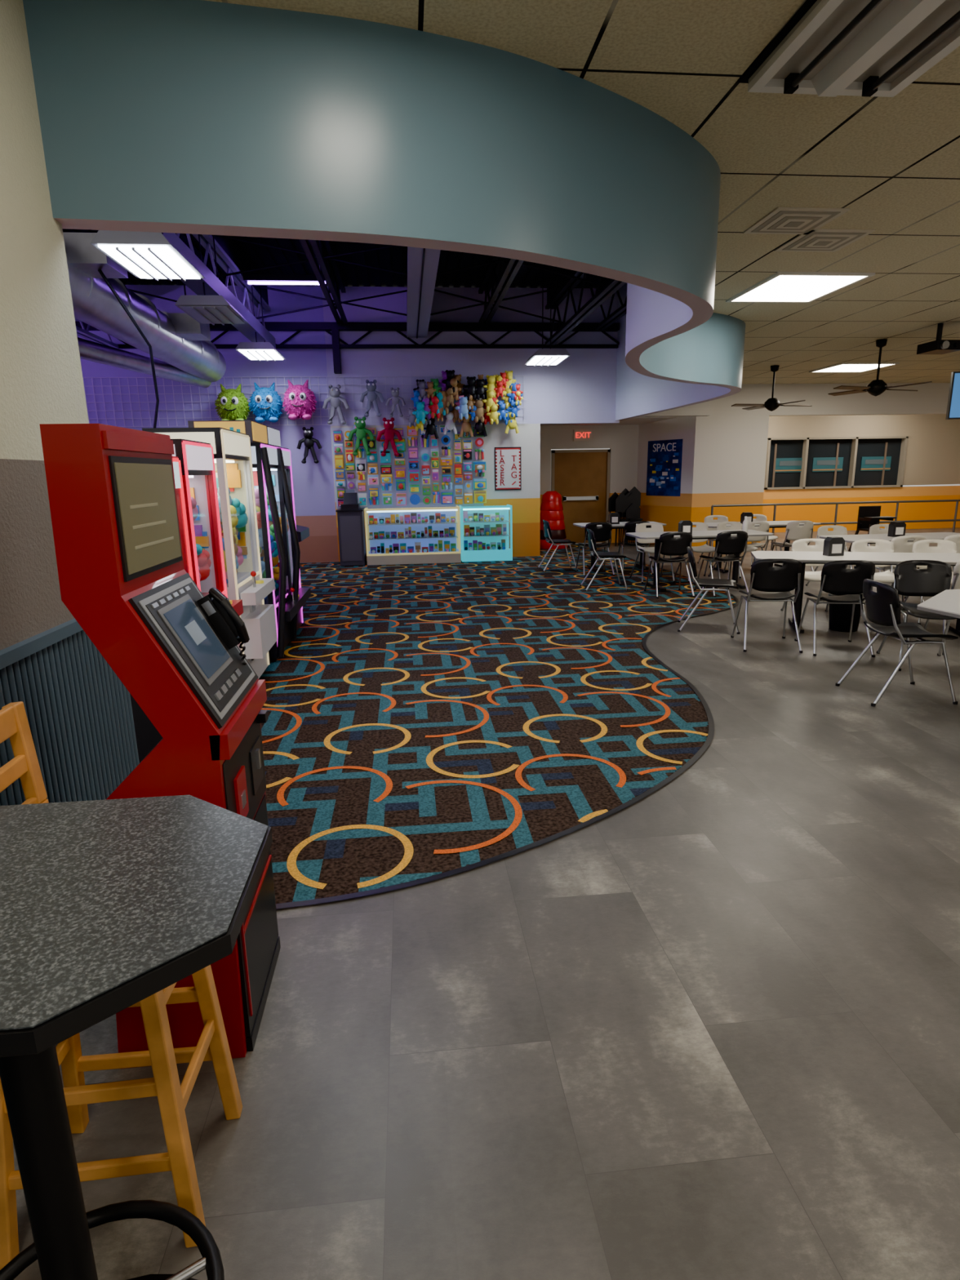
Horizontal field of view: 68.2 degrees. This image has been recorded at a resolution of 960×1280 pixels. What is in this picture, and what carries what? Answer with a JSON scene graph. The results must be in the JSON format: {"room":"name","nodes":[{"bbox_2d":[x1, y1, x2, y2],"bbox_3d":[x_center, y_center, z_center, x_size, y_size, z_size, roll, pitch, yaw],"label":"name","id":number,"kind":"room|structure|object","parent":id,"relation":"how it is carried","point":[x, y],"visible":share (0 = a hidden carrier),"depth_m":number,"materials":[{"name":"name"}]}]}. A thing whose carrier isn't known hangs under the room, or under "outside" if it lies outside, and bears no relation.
{"room":"family arcade restaurant","nodes":[
{"label":"family arcade restaurant","id":0,"kind":"room"},
{"bbox_2d":[0,0,88,650],"bbox_3d":[-1.283,0.120,-0.571,0.170,3.270,7.100,-2,13,-5],"label":"wall","id":1,"kind":"structure","parent":0,"point":[42,380],"depth_m":2.39,"materials":[{"name":"beige"}]},
{"bbox_2d":[0,617,139,805],"bbox_3d":[-1.163,1.170,-0.304,0.035,1.100,7.120,-2,13,-5],"label":"wainscoting","id":2,"kind":"structure","parent":1,"relation":"attached to","point":[78,710],"depth_m":2.54,"materials":[{"name":"blue paint"}]},
{"bbox_2d":[22,0,745,420],"bbox_3d":[1.553,-3.948,7.432,2.334,2.360,12.052,4,14,20],"label":"bulkhead","id":3,"kind":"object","parent":1,"relation":"attached to","point":[193,117],"depth_m":2.78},
{"bbox_2d":[75,320,118,347],"bbox_3d":[-5.791,-4.392,7.221,0.180,1.050,9.973,-2,13,-5],"label":"joist","id":4,"kind":"object","parent":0,"point":[85,334],"depth_m":11.27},
{"bbox_2d":[163,232,275,347],"bbox_3d":[-3.204,-4.481,7.471,0.260,1.080,9.973,-2,13,-5],"label":"joist","id":5,"kind":"object","parent":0,"point":[231,257],"depth_m":9.56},
{"bbox_2d":[298,239,347,324],"bbox_3d":[-1.915,-4.741,7.546,0.180,0.650,9.971,-2,13,-5],"label":"joist","id":6,"kind":"object","parent":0,"point":[330,268],"depth_m":10.01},
{"bbox_2d":[62,228,604,288],"bbox_3d":[-2.755,-5.074,7.251,12.300,0.140,11.100,-2,13,-5],"label":"deck","id":7,"kind":"object","parent":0,"point":[395,258],"depth_m":11.44,"materials":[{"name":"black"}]},
{"bbox_2d":[62,232,226,427],"bbox_3d":[-4.173,-3.571,7.771,1.778,2.954,8.502,-1,13,2],"label":"ventilation duct","id":8,"kind":"object","parent":7,"relation":"hanging from","point":[100,300],"visible":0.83,"depth_m":8.40,"materials":[{"name":"silver"}]},
{"bbox_2d":[90,230,205,280],"bbox_3d":[-2.772,-3.886,5.823,0.600,1.500,1.000,-2,13,-5],"label":"light","id":9,"kind":"object","parent":7,"relation":"hanging from","point":[144,255],"visible":0.73,"depth_m":5.73,"materials":[{"name":"grey"}]},
{"bbox_2d":[174,234,248,324],"bbox_3d":[-3.186,-4.525,8.314,0.600,1.380,1.000,-2,13,-5],"label":"light","id":10,"kind":"object","parent":7,"relation":"hanging from","point":[213,309],"visible":0.83,"depth_m":8.17,"materials":[{"name":"grey"}]},
{"bbox_2d":[235,254,285,360],"bbox_3d":[-3.481,-5.179,11.124,0.600,1.380,1.000,-2,13,-5],"label":"light","id":11,"kind":"object","parent":7,"relation":"hanging from","point":[256,350],"visible":0.91,"depth_m":10.90,"materials":[{"name":"grey"}]},
{"bbox_2d":[243,244,326,284],"bbox_3d":[-2.800,-5.408,10.213,1.200,0.540,0.120,-2,13,-5],"label":"ceiling light","id":12,"kind":"object","parent":7,"relation":"hanging from","point":[255,279],"visible":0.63,"depth_m":10.21,"materials":[{"name":"black"}]},
{"bbox_2d":[478,256,524,324],"bbox_3d":[0.572,-4.841,7.783,0.180,0.650,9.971,-2,13,-5],"label":"joist","id":13,"kind":"object","parent":7,"relation":"attached to","point":[491,273],"depth_m":10.93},
{"bbox_2d":[524,266,570,366],"bbox_3d":[1.115,-5.406,11.862,0.600,1.430,1.000,-2,13,-5],"label":"light","id":14,"kind":"object","parent":7,"relation":"hanging from","point":[548,357],"visible":0.87,"depth_m":11.63,"materials":[{"name":"grey"}]},
{"bbox_2d":[545,267,626,345],"bbox_3d":[1.768,-4.718,7.937,0.180,1.000,9.973,-2,13,-5],"label":"joist","id":15,"kind":"object","parent":7,"relation":"attached to","point":[567,284],"depth_m":11.07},
{"bbox_2d":[594,277,626,330],"bbox_3d":[2.362,-5.540,10.852,0.180,0.750,4.071,-2,13,-5],"label":"joist","id":16,"kind":"object","parent":7,"relation":"attached to","point":[620,312],"visible":0.23,"depth_m":12.07,"materials":[{"name":"black"}]},
{"bbox_2d":[74,284,619,562],"bbox_3d":[-3.365,-3.865,13.093,12.100,4.860,0.200,-2,13,-5],"label":"wall","id":17,"kind":"structure","parent":0,"point":[581,388],"depth_m":12.96,"materials":[{"name":"purple paint"}]},
{"bbox_2d":[82,375,526,426],"bbox_3d":[-3.263,-4.329,12.853,8.305,0.838,0.022,-2,13,-5],"label":"grid panel","id":18,"kind":"object","parent":17,"relation":"attached to","point":[410,384],"depth_m":12.71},
{"bbox_2d":[214,383,250,420],"bbox_3d":[-4.350,-4.146,12.471,0.600,0.684,0.510,-2,13,-5],"label":"plush monster","id":19,"kind":"object","parent":18,"relation":"hanging from","point":[231,404],"visible":0.86,"depth_m":12.33,"materials":[{"name":"green"}]},
{"bbox_2d":[248,382,283,422],"bbox_3d":[-3.776,-4.188,12.521,0.610,0.684,0.510,-2,13,-5],"label":"plush monster","id":20,"kind":"object","parent":18,"relation":"hanging from","point":[265,403],"visible":1,"depth_m":12.39,"materials":[{"name":"blue"}]},
{"bbox_2d":[282,379,317,419],"bbox_3d":[-3.198,-4.250,12.565,0.606,0.684,0.505,-2,13,-5],"label":"plush monster","id":21,"kind":"object","parent":18,"relation":"hanging from","point":[300,402],"visible":1,"depth_m":12.44,"materials":[{"name":"pink"}]},
{"bbox_2d":[297,426,321,463],"bbox_3d":[-3.097,-3.526,12.847,0.450,0.645,0.180,-2,13,-5],"label":"plush toy","id":22,"kind":"object","parent":18,"relation":"hanging from","point":[308,441],"visible":1,"depth_m":12.83,"materials":[{"name":"black"}]},
{"bbox_2d":[322,384,349,424],"bbox_3d":[-2.591,-4.224,12.736,0.480,0.688,0.192,-2,13,-5],"label":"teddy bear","id":23,"kind":"object","parent":18,"relation":"hanging from","point":[335,400],"visible":1,"depth_m":12.71},
{"bbox_2d":[347,416,374,455],"bbox_3d":[-2.164,-3.706,12.901,0.480,0.688,0.192,-2,13,-5],"label":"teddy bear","id":24,"kind":"object","parent":18,"relation":"hanging from","point":[361,431],"visible":1,"depth_m":12.88,"materials":[{"name":"green"}]},
{"bbox_2d":[359,379,384,417],"bbox_3d":[-1.947,-4.351,12.775,0.450,0.645,0.180,-2,13,-5],"label":"teddy bear","id":25,"kind":"object","parent":18,"relation":"hanging from","point":[371,394],"visible":1,"depth_m":12.75},
{"bbox_2d":[376,417,402,456],"bbox_3d":[-1.657,-3.707,12.954,0.480,0.688,0.192,-2,13,-5],"label":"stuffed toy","id":26,"kind":"object","parent":18,"relation":"hanging from","point":[388,432],"visible":1,"depth_m":12.93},
{"bbox_2d":[385,387,405,417],"bbox_3d":[-1.528,-4.300,12.836,0.360,0.516,0.144,-2,13,-5],"label":"plush koala","id":27,"kind":"object","parent":18,"relation":"hanging from","point":[395,398],"visible":1,"depth_m":12.82,"materials":[{"name":"grey"}]},
{"bbox_2d":[331,421,486,508],"bbox_3d":[-1.297,-3.274,13.258,2.839,1.563,0.168,-2,13,-5],"label":"display","id":28,"kind":"object","parent":17,"relation":"attached to","point":[449,469],"visible":0.96,"depth_m":13.27,"materials":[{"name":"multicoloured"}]},
{"bbox_2d":[405,369,523,439],"bbox_3d":[-0.278,-4.285,12.935,2.060,1.176,0.358,-2,13,-5],"label":"plush toys","id":29,"kind":"object","parent":17,"relation":"attached to","point":[437,402],"visible":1,"depth_m":12.85},
{"bbox_2d":[494,446,521,490],"bbox_3d":[0.534,-3.263,13.519,0.510,0.800,0.038,-2,13,-5],"label":"poster","id":30,"kind":"object","parent":17,"relation":"attached to","point":[508,470],"visible":1,"depth_m":13.51,"materials":[{"name":"paper"}]},
{"bbox_2d":[75,321,619,373],"bbox_3d":[-3.089,-5.182,12.599,12.460,0.840,0.180,-2,13,-5],"label":"truss","id":31,"kind":"object","parent":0,"point":[298,326],"depth_m":12.69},
{"bbox_2d":[128,235,603,323],"bbox_3d":[-2.028,-4.558,7.756,7.606,0.626,7.525,-2,13,-5],"label":"cross","id":32,"kind":"object","parent":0,"point":[330,257],"depth_m":9.30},
{"bbox_2d":[406,246,440,338],"bbox_3d":[-0.628,-4.705,7.766,0.360,0.865,10.100,-2,13,-5],"label":"girder","id":33,"kind":"object","parent":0,"point":[422,263],"depth_m":9.36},
{"bbox_2d":[13,527,959,1279],"bbox_3d":[2.788,-0.134,7.589,23.000,0.100,22.200,-2,13,-5],"label":"floor","id":34,"kind":"structure","parent":0,"point":[705,1027],"depth_m":2.05,"materials":[{"name":"tile"}]},
{"bbox_2d":[0,701,242,1270],"bbox_3d":[-0.824,0.718,1.536,0.430,1.133,0.356,-2,13,-5],"label":"wooden bar stool","id":35,"kind":"object","parent":34,"relation":"on","point":[212,1045],"visible":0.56,"depth_m":1.49,"materials":[{"name":"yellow wood"}]},
{"bbox_2d":[0,795,272,1279],"bbox_3d":[-0.664,0.857,1.104,0.700,1.050,0.557,-2,13,-5],"label":"bar table","id":36,"kind":"object","parent":34,"relation":"on","point":[107,905],"visible":1,"depth_m":1.02,"materials":[{"name":"black"}]},
{"bbox_2d":[39,423,280,1068],"bbox_3d":[-0.852,0.293,2.043,0.390,1.725,0.500,-2,13,-5],"label":"kiosk","id":37,"kind":"object","parent":34,"relation":"on","point":[123,578],"visible":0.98,"depth_m":1.81,"materials":[{"name":"red paint"}]},
{"bbox_2d":[258,543,736,903],"bbox_3d":[-2.723,-0.441,9.066,12.142,0.004,13.480,-2,13,-5],"label":"carpet","id":38,"kind":"object","parent":34,"relation":"on","point":[425,720],"visible":0.47,"depth_m":4.85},
{"bbox_2d":[129,456,193,762],"bbox_3d":[-1.841,-0.158,3.789,0.670,1.821,0.612,-2,13,-5],"label":"machine","id":39,"kind":"object","parent":38,"relation":"on","point":[148,736],"visible":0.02,"depth_m":3.67,"materials":[{"name":"black"}]},
{"bbox_2d":[170,438,243,616],"bbox_3d":[-1.938,-0.312,4.476,0.720,1.811,0.632,-2,13,-5],"label":"machine","id":40,"kind":"object","parent":38,"relation":"on","point":[196,458],"visible":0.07,"depth_m":4.62,"materials":[{"name":"red"}]},
{"bbox_2d":[142,426,277,679],"bbox_3d":[-1.950,-0.570,5.337,0.620,1.921,0.905,-2,13,-5],"label":"machine","id":41,"kind":"object","parent":38,"relation":"on","point":[232,452],"visible":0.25,"depth_m":5.30,"materials":[{"name":"white"}]},
{"bbox_2d":[250,442,311,662],"bbox_3d":[-2.190,-0.866,6.726,0.950,1.871,1.530,-2,13,-5],"label":"machine","id":42,"kind":"object","parent":38,"relation":"on","point":[279,547],"visible":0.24,"depth_m":6.54,"materials":[{"name":"black"}]},
{"bbox_2d":[187,420,280,446],"bbox_3d":[-2.196,-1.862,6.475,0.510,0.178,1.366,-2,13,-5],"label":"sign","id":43,"kind":"object","parent":42,"relation":"on","point":[257,432],"visible":0.38,"depth_m":5.85,"materials":[{"name":"grey"}]},
{"bbox_2d":[295,521,309,608],"bbox_3d":[-2.473,-1.198,8.080,0.950,1.890,0.700,-2,13,-5],"label":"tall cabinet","id":44,"kind":"object","parent":38,"relation":"on","point":[303,532],"visible":0.11,"depth_m":8.06,"materials":[{"name":"black"}]},
{"bbox_2d":[335,508,366,565],"bbox_3d":[-2.344,-1.893,13.014,0.480,0.998,0.590,-2,13,-5],"label":"stand","id":45,"kind":"object","parent":38,"relation":"on","point":[351,524],"visible":0.92,"depth_m":12.74,"materials":[{"name":"grey"}]},
{"bbox_2d":[340,488,359,509],"bbox_3d":[-2.358,-2.555,12.884,0.320,0.349,0.400,-2,13,-5],"label":"cash register","id":46,"kind":"object","parent":45,"relation":"on","point":[350,497],"visible":1,"depth_m":12.84,"materials":[{"name":"black plastic"}]},
{"bbox_2d":[364,505,461,565],"bbox_3d":[-1.236,-1.946,13.134,1.710,1.008,0.580,-2,13,-5],"label":"glass display case","id":47,"kind":"object","parent":38,"relation":"on","point":[427,535],"depth_m":13.05,"materials":[{"name":"beige"}]},
{"bbox_2d":[458,504,512,561],"bbox_3d":[0.105,-2.013,13.320,0.940,1.008,0.500,-2,13,-5],"label":"glass display case","id":48,"kind":"object","parent":38,"relation":"on","point":[484,530],"visible":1,"depth_m":13.23,"materials":[{"name":"teal"}]},
{"bbox_2d":[275,556,739,908],"bbox_3d":[0.604,-0.334,8.345,5.714,0.001,11.402,-2,13,-5],"label":"trim","id":49,"kind":"structure","parent":38,"relation":"on","point":[711,724],"depth_m":3.23,"materials":[{"name":"black plastic"}]},
{"bbox_2d":[540,490,567,549],"bbox_3d":[1.537,-2.586,15.246,0.700,1.200,0.700,-2,13,-5],"label":"seats","id":50,"kind":"object","parent":38,"relation":"on","point":[551,507],"visible":0.84,"depth_m":15.02,"materials":[{"name":"red plastic"}]},
{"bbox_2d":[537,519,577,572],"bbox_3d":[1.294,-1.588,11.841,0.600,0.837,0.510,-2,13,-5],"label":"dining chair","id":51,"kind":"object","parent":38,"relation":"on","point":[547,531],"visible":0.99,"depth_m":11.68,"materials":[{"name":"black plastic"}]},
{"bbox_2d":[574,522,615,577],"bbox_3d":[1.830,-1.466,11.281,0.510,0.837,0.600,-2,13,-5],"label":"dining chair","id":52,"kind":"object","parent":38,"relation":"on","point":[603,533],"visible":0.83,"depth_m":11.05,"materials":[{"name":"black plastic"}]},
{"bbox_2d":[579,528,628,591],"bbox_3d":[1.724,-1.128,9.849,0.600,0.837,0.510,-1,13,0],"label":"dining chair","id":53,"kind":"object","parent":38,"relation":"on","point":[591,540],"visible":1,"depth_m":9.69,"materials":[{"name":"black plastic"}]},
{"bbox_2d":[573,521,666,570],"bbox_3d":[2.319,-1.578,11.899,1.400,0.740,0.760,-2,13,-5],"label":"dining table","id":54,"kind":"object","parent":38,"relation":"on","point":[621,526],"visible":0.48,"depth_m":11.87,"materials":[{"name":"grey"}]},
{"bbox_2d":[614,520,653,575],"bbox_3d":[2.474,-1.492,11.342,0.510,0.837,0.600,-1,13,0],"label":"dining chair","id":55,"kind":"object","parent":38,"relation":"on","point":[630,526],"visible":0.65,"depth_m":11.15,"materials":[{"name":"black plastic"}]},
{"bbox_2d":[629,522,675,583],"bbox_3d":[2.563,-1.300,10.519,0.510,0.837,0.600,-2,13,-5],"label":"dining chair","id":56,"kind":"object","parent":38,"relation":"on","point":[655,527],"visible":0.66,"depth_m":10.64,"materials":[{"name":"beige plastic"}]},
{"bbox_2d":[644,532,695,598],"bbox_3d":[2.490,-1.010,9.289,0.510,0.837,0.600,-2,13,-3],"label":"dining chair","id":57,"kind":"object","parent":38,"relation":"on","point":[668,545],"visible":0.95,"depth_m":9.06,"materials":[{"name":"black plastic"}]},
{"bbox_2d":[626,529,773,591],"bbox_3d":[3.015,-1.112,9.862,1.850,0.740,0.760,-2,13,-5],"label":"dining table","id":58,"kind":"object","parent":38,"relation":"on","point":[696,535],"visible":0.56,"depth_m":9.77,"materials":[{"name":"grey"}]},
{"bbox_2d":[678,520,692,533],"bbox_3d":[2.789,-1.529,9.635,0.160,0.183,0.105,-2,13,-5],"label":"napkin dispenser","id":59,"kind":"object","parent":58,"relation":"on","point":[684,526],"visible":0.84,"depth_m":9.59,"materials":[{"name":"black plastic"}]},
{"bbox_2d":[693,530,748,597],"bbox_3d":[3.193,-1.027,9.307,0.510,0.837,0.600,-3,13,-8],"label":"dining chair","id":60,"kind":"object","parent":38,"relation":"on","point":[725,544],"visible":0.93,"depth_m":9.08,"materials":[{"name":"black plastic"}]},
{"bbox_2d":[607,486,642,546],"bbox_3d":[3.176,-2.691,15.458,0.663,1.273,0.594,-2,13,-5],"label":"folding chairs","id":61,"kind":"object","parent":34,"relation":"on","point":[627,504],"visible":0.67,"depth_m":15.34,"materials":[{"name":"black plastic"}]},
{"bbox_2d":[674,522,720,582],"bbox_3d":[3.259,-1.321,10.587,0.510,0.837,0.600,-2,13,-5],"label":"dining chair","id":62,"kind":"object","parent":34,"relation":"on","point":[705,548],"visible":0.48,"depth_m":10.71,"materials":[{"name":"beige plastic"}]},
{"bbox_2d":[677,546,740,634],"bbox_3d":[2.357,-0.528,7.275,0.600,0.837,0.510,3,14,15],"label":"dining chair","id":63,"kind":"object","parent":34,"relation":"on","point":[723,583],"visible":0.97,"depth_m":7.15,"materials":[{"name":"black plastic"}]},
{"bbox_2d":[697,515,728,565],"bbox_3d":[4.101,-1.699,12.135,0.510,0.837,0.600,-2,13,-5],"label":"dining chair","id":64,"kind":"object","parent":34,"relation":"on","point":[721,518],"visible":0.32,"depth_m":12.26,"materials":[{"name":"beige plastic"}]},
{"bbox_2d":[708,521,758,577],"bbox_3d":[3.809,-1.331,10.590,0.510,0.837,0.600,-4,13,-11],"label":"dining chair","id":65,"kind":"object","parent":34,"relation":"on","point":[734,525],"visible":0.34,"depth_m":10.71,"materials":[{"name":"beige plastic"}]},
{"bbox_2d":[722,521,768,577],"bbox_3d":[4.129,-1.413,10.915,0.510,0.837,0.600,-2,13,-5],"label":"dining chair","id":66,"kind":"object","parent":34,"relation":"on","point":[764,526],"visible":0.52,"depth_m":10.68,"materials":[{"name":"beige plastic"}]},
{"bbox_2d":[694,520,820,572],"bbox_3d":[4.464,-1.530,11.568,1.850,0.740,0.760,-2,13,-5],"label":"dining table","id":67,"kind":"object","parent":34,"relation":"on","point":[772,524],"visible":0.31,"depth_m":11.51,"materials":[{"name":"grey"}]},
{"bbox_2d":[739,514,778,565],"bbox_3d":[4.798,-1.726,12.202,0.510,0.837,0.600,-2,13,-5],"label":"dining chair","id":68,"kind":"object","parent":34,"relation":"on","point":[759,517],"visible":0.22,"depth_m":12.33,"materials":[{"name":"beige plastic"}]},
{"bbox_2d":[730,558,803,653],"bbox_3d":[2.654,-0.358,6.527,0.510,0.837,0.600,1,13,8],"label":"dining chair","id":69,"kind":"object","parent":34,"relation":"on","point":[765,577],"visible":1,"depth_m":6.30,"materials":[{"name":"black plastic"}]},
{"bbox_2d":[770,520,813,571],"bbox_3d":[4.825,-1.440,10.981,0.510,0.837,0.600,-2,13,-5],"label":"dining chair","id":70,"kind":"object","parent":34,"relation":"on","point":[793,531],"visible":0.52,"depth_m":10.73,"materials":[{"name":"beige plastic"}]},
{"bbox_2d":[780,538,828,611],"bbox_3d":[3.668,-0.673,7.794,0.510,0.837,0.600,2,13,11],"label":"dining chair","id":71,"kind":"object","parent":34,"relation":"on","point":[801,544],"visible":0.34,"depth_m":7.92,"materials":[{"name":"beige plastic"}]},
{"bbox_2d":[805,524,848,585],"bbox_3d":[4.823,-1.107,9.562,0.510,0.837,0.600,-2,13,-5],"label":"dining chair","id":72,"kind":"object","parent":34,"relation":"on","point":[837,530],"visible":0.2,"depth_m":9.69,"materials":[{"name":"beige plastic"}]},
{"bbox_2d":[794,560,875,657],"bbox_3d":[3.195,-0.324,6.344,0.510,0.837,0.600,1,13,8],"label":"dining chair","id":73,"kind":"object","parent":34,"relation":"on","point":[835,579],"visible":0.94,"depth_m":6.12,"materials":[{"name":"black plastic"}]},
{"bbox_2d":[709,499,959,550],"bbox_3d":[7.829,-2.347,14.413,6.542,0.921,0.044,-2,13,-5],"label":"guard railing","id":74,"kind":"object","parent":34,"relation":"on","point":[897,502],"visible":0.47,"depth_m":14.31,"materials":[{"name":"grey"}]},
{"bbox_2d":[828,593,864,631],"bbox_3d":[3.678,-0.283,7.152,0.330,0.360,0.330,-2,13,-5],"label":"waste bin","id":75,"kind":"object","parent":34,"relation":"on","point":[839,615],"visible":0.6,"depth_m":7.06,"materials":[{"name":"black plastic"}]},
{"bbox_2d":[751,551,959,635],"bbox_3d":[3.969,-0.461,7.046,2.400,0.740,0.760,3,14,16],"label":"dining table","id":76,"kind":"object","parent":34,"relation":"on","point":[805,557],"visible":0.84,"depth_m":7.03,"materials":[{"name":"grey"}]},
{"bbox_2d":[822,536,844,555],"bbox_3d":[3.534,-0.935,7.079,0.160,0.183,0.105,-2,13,-5],"label":"napkin dispenser","id":77,"kind":"object","parent":76,"relation":"on","point":[833,545],"visible":1,"depth_m":7.04,"materials":[{"name":"black plastic"}]},
{"bbox_2d":[848,506,896,551],"bbox_3d":[6.968,-1.896,12.570,0.574,0.926,0.576,-2,13,-5],"label":"high chair","id":78,"kind":"object","parent":34,"relation":"on","point":[868,516],"visible":0.63,"depth_m":12.63,"materials":[{"name":"black plastic"}]},
{"bbox_2d":[849,538,905,618],"bbox_3d":[4.239,-0.640,7.613,0.510,0.837,0.600,2,13,11],"label":"dining chair","id":79,"kind":"object","parent":34,"relation":"on","point":[860,545],"visible":0.29,"depth_m":7.71,"materials":[{"name":"beige plastic"}]},
{"bbox_2d":[867,524,894,583],"bbox_3d":[5.569,-1.137,9.633,0.510,0.837,0.600,-2,13,-5],"label":"dining chair","id":80,"kind":"object","parent":34,"relation":"on","point":[874,529],"visible":0.12,"depth_m":9.76,"materials":[{"name":"beige plastic"}]},
{"bbox_2d":[819,532,959,597],"bbox_3d":[5.335,-0.945,9.008,1.850,0.740,0.760,-2,13,-5],"label":"dining table","id":81,"kind":"object","parent":34,"relation":"on","point":[929,535],"visible":0.3,"depth_m":8.96,"materials":[{"name":"grey"}]},
{"bbox_2d":[887,521,906,537],"bbox_3d":[5.228,-1.390,8.891,0.160,0.183,0.105,-2,13,-5],"label":"napkin dispenser","id":82,"kind":"object","parent":81,"relation":"on","point":[895,529],"visible":0.98,"depth_m":8.85,"materials":[{"name":"black plastic"}]},
{"bbox_2d":[835,578,958,706],"bbox_3d":[2.974,-0.009,5.018,0.600,0.837,0.510,-1,13,-1],"label":"dining chair","id":83,"kind":"object","parent":34,"relation":"on","point":[882,606],"visible":1,"depth_m":4.88,"materials":[{"name":"black plastic"}]},
{"bbox_2d":[875,535,925,602],"bbox_3d":[4.895,-0.835,8.395,0.510,0.837,0.600,-2,13,-5],"label":"dining chair","id":84,"kind":"object","parent":34,"relation":"on","point":[900,544],"visible":0.21,"depth_m":8.11,"materials":[{"name":"beige plastic"}]},
{"bbox_2d":[875,560,959,671],"bbox_3d":[3.666,-0.212,5.829,0.510,0.837,0.600,2,14,13],"label":"dining chair","id":85,"kind":"object","parent":34,"relation":"on","point":[909,580],"visible":0.7,"depth_m":5.95,"materials":[{"name":"black plastic"}]},
{"bbox_2d":[900,539,956,624],"bbox_3d":[4.822,-0.617,7.469,0.510,0.837,0.600,2,13,11],"label":"dining chair","id":86,"kind":"object","parent":34,"relation":"on","point":[943,545],"visible":0.25,"depth_m":7.59,"materials":[{"name":"beige plastic"}]},
{"bbox_2d":[916,589,959,618],"bbox_3d":[3.488,0.136,4.536,1.410,0.740,1.220,-2,13,-5],"label":"dining table","id":87,"kind":"object","parent":34,"relation":"on","point":[947,602],"visible":1,"depth_m":4.50,"materials":[{"name":"grey"}]},
{"bbox_2d":[920,561,959,655],"bbox_3d":[4.318,-0.328,6.275,0.510,0.837,0.600,2,14,13],"label":"dining chair","id":88,"kind":"object","parent":34,"relation":"on","point":[956,575],"visible":0.29,"depth_m":6.11,"materials":[{"name":"beige plastic"}]},
{"bbox_2d":[204,0,959,383],"bbox_3d":[6.005,-3.496,7.143,16.420,0.001,22.200,-2,13,-5],"label":"ceiling","id":89,"kind":"structure","parent":0,"point":[894,162],"depth_m":3.83,"materials":[{"name":"tile"}]},
{"bbox_2d":[731,364,812,411],"bbox_3d":[4.926,-4.222,11.918,1.482,0.730,1.482,-2,13,-5],"label":"ceiling fan","id":90,"kind":"object","parent":89,"relation":"hanging from","point":[771,404],"depth_m":11.89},
{"bbox_2d":[725,271,875,302],"bbox_3d":[2.994,-3.337,6.736,0.900,0.019,1.050,-2,13,-5],"label":"light","id":91,"kind":"object","parent":89,"relation":"attached to","point":[780,286],"depth_m":6.67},
{"bbox_2d":[742,207,875,252],"bbox_3d":[2.383,-2.949,5.136,0.950,0.024,0.900,-2,13,-5],"label":"ceiling air vent","id":92,"kind":"object","parent":89,"relation":"in","point":[806,222],"depth_m":5.08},
{"bbox_2d":[738,0,959,97],"bbox_3d":[1.571,-2.303,2.591,0.740,0.088,1.200,-2,13,-5],"label":"fluorescent light fixture","id":93,"kind":"object","parent":89,"relation":"attached to","point":[832,48],"visible":1,"depth_m":2.82,"materials":[{"name":"white"}]},
{"bbox_2d":[808,362,899,372],"bbox_3d":[6.392,-4.672,12.174,1.000,0.019,1.000,-2,13,-5],"label":"light","id":94,"kind":"object","parent":89,"relation":"attached to","point":[843,366],"depth_m":12.11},
{"bbox_2d":[827,338,932,396],"bbox_3d":[5.434,-3.703,9.667,1.450,0.730,1.450,-2,13,-5],"label":"ceiling fan","id":95,"kind":"object","parent":89,"relation":"hanging from","point":[877,387],"depth_m":9.63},
{"bbox_2d":[916,323,959,354],"bbox_3d":[5.616,-3.670,8.615,0.340,0.320,0.390,-2,13,-5],"label":"ceiling projector","id":96,"kind":"object","parent":89,"relation":"hanging from","point":[939,346],"depth_m":8.56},
{"bbox_2d":[945,371,959,419],"bbox_3d":[6.739,-3.467,9.308,1.000,1.070,0.110,2,13,11],"label":"television","id":97,"kind":"object","parent":89,"relation":"hanging from","point":[953,412],"visible":1,"depth_m":9.41,"materials":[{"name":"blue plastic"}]},
{"bbox_2d":[540,400,711,542],"bbox_3d":[2.644,-3.572,14.875,3.430,3.270,2.300,-2,13,-5],"label":"wall alcove","id":98,"kind":"structure","parent":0,"point":[621,437],"depth_m":15.75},
{"bbox_2d":[551,448,610,543],"bbox_3d":[2.263,-3.220,16.011,1.320,2.080,0.160,-2,13,-5],"label":"door","id":99,"kind":"structure","parent":98,"relation":"in","point":[581,477],"depth_m":15.94,"materials":[{"name":"brown paint"}]},
{"bbox_2d":[573,429,591,441],"bbox_3d":[2.266,-4.513,15.654,0.400,0.240,0.087,-2,13,-5],"label":"exit sign","id":100,"kind":"object","parent":98,"relation":"attached to","point":[579,435],"visible":1,"depth_m":15.62,"materials":[{"name":"red"}]},
{"bbox_2d":[636,382,950,546],"bbox_3d":[8.421,-4.043,16.454,9.800,3.270,3.000,-2,13,-5],"label":"wall","id":101,"kind":"structure","parent":0,"point":[724,455],"depth_m":14.69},
{"bbox_2d":[646,439,682,496],"bbox_3d":[3.960,-3.704,15.297,0.020,1.170,1.000,-9,15,-30],"label":"poster","id":102,"kind":"object","parent":101,"relation":"attached to","point":[664,456],"visible":1,"depth_m":15.28,"materials":[{"name":"blue paper"}]},
{"bbox_2d":[762,413,959,532],"bbox_3d":[9.353,-4.447,18.109,7.600,3.270,0.200,-2,13,-5],"label":"wall","id":103,"kind":"structure","parent":101,"relation":"in","point":[933,448],"depth_m":18.15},
{"bbox_2d":[764,435,908,489],"bbox_3d":[9.008,-4.497,18.020,3.699,1.256,0.200,-2,13,-5],"label":"window","id":104,"kind":"structure","parent":103,"relation":"in","point":[835,462],"depth_m":18.06,"materials":[{"name":"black glass"}]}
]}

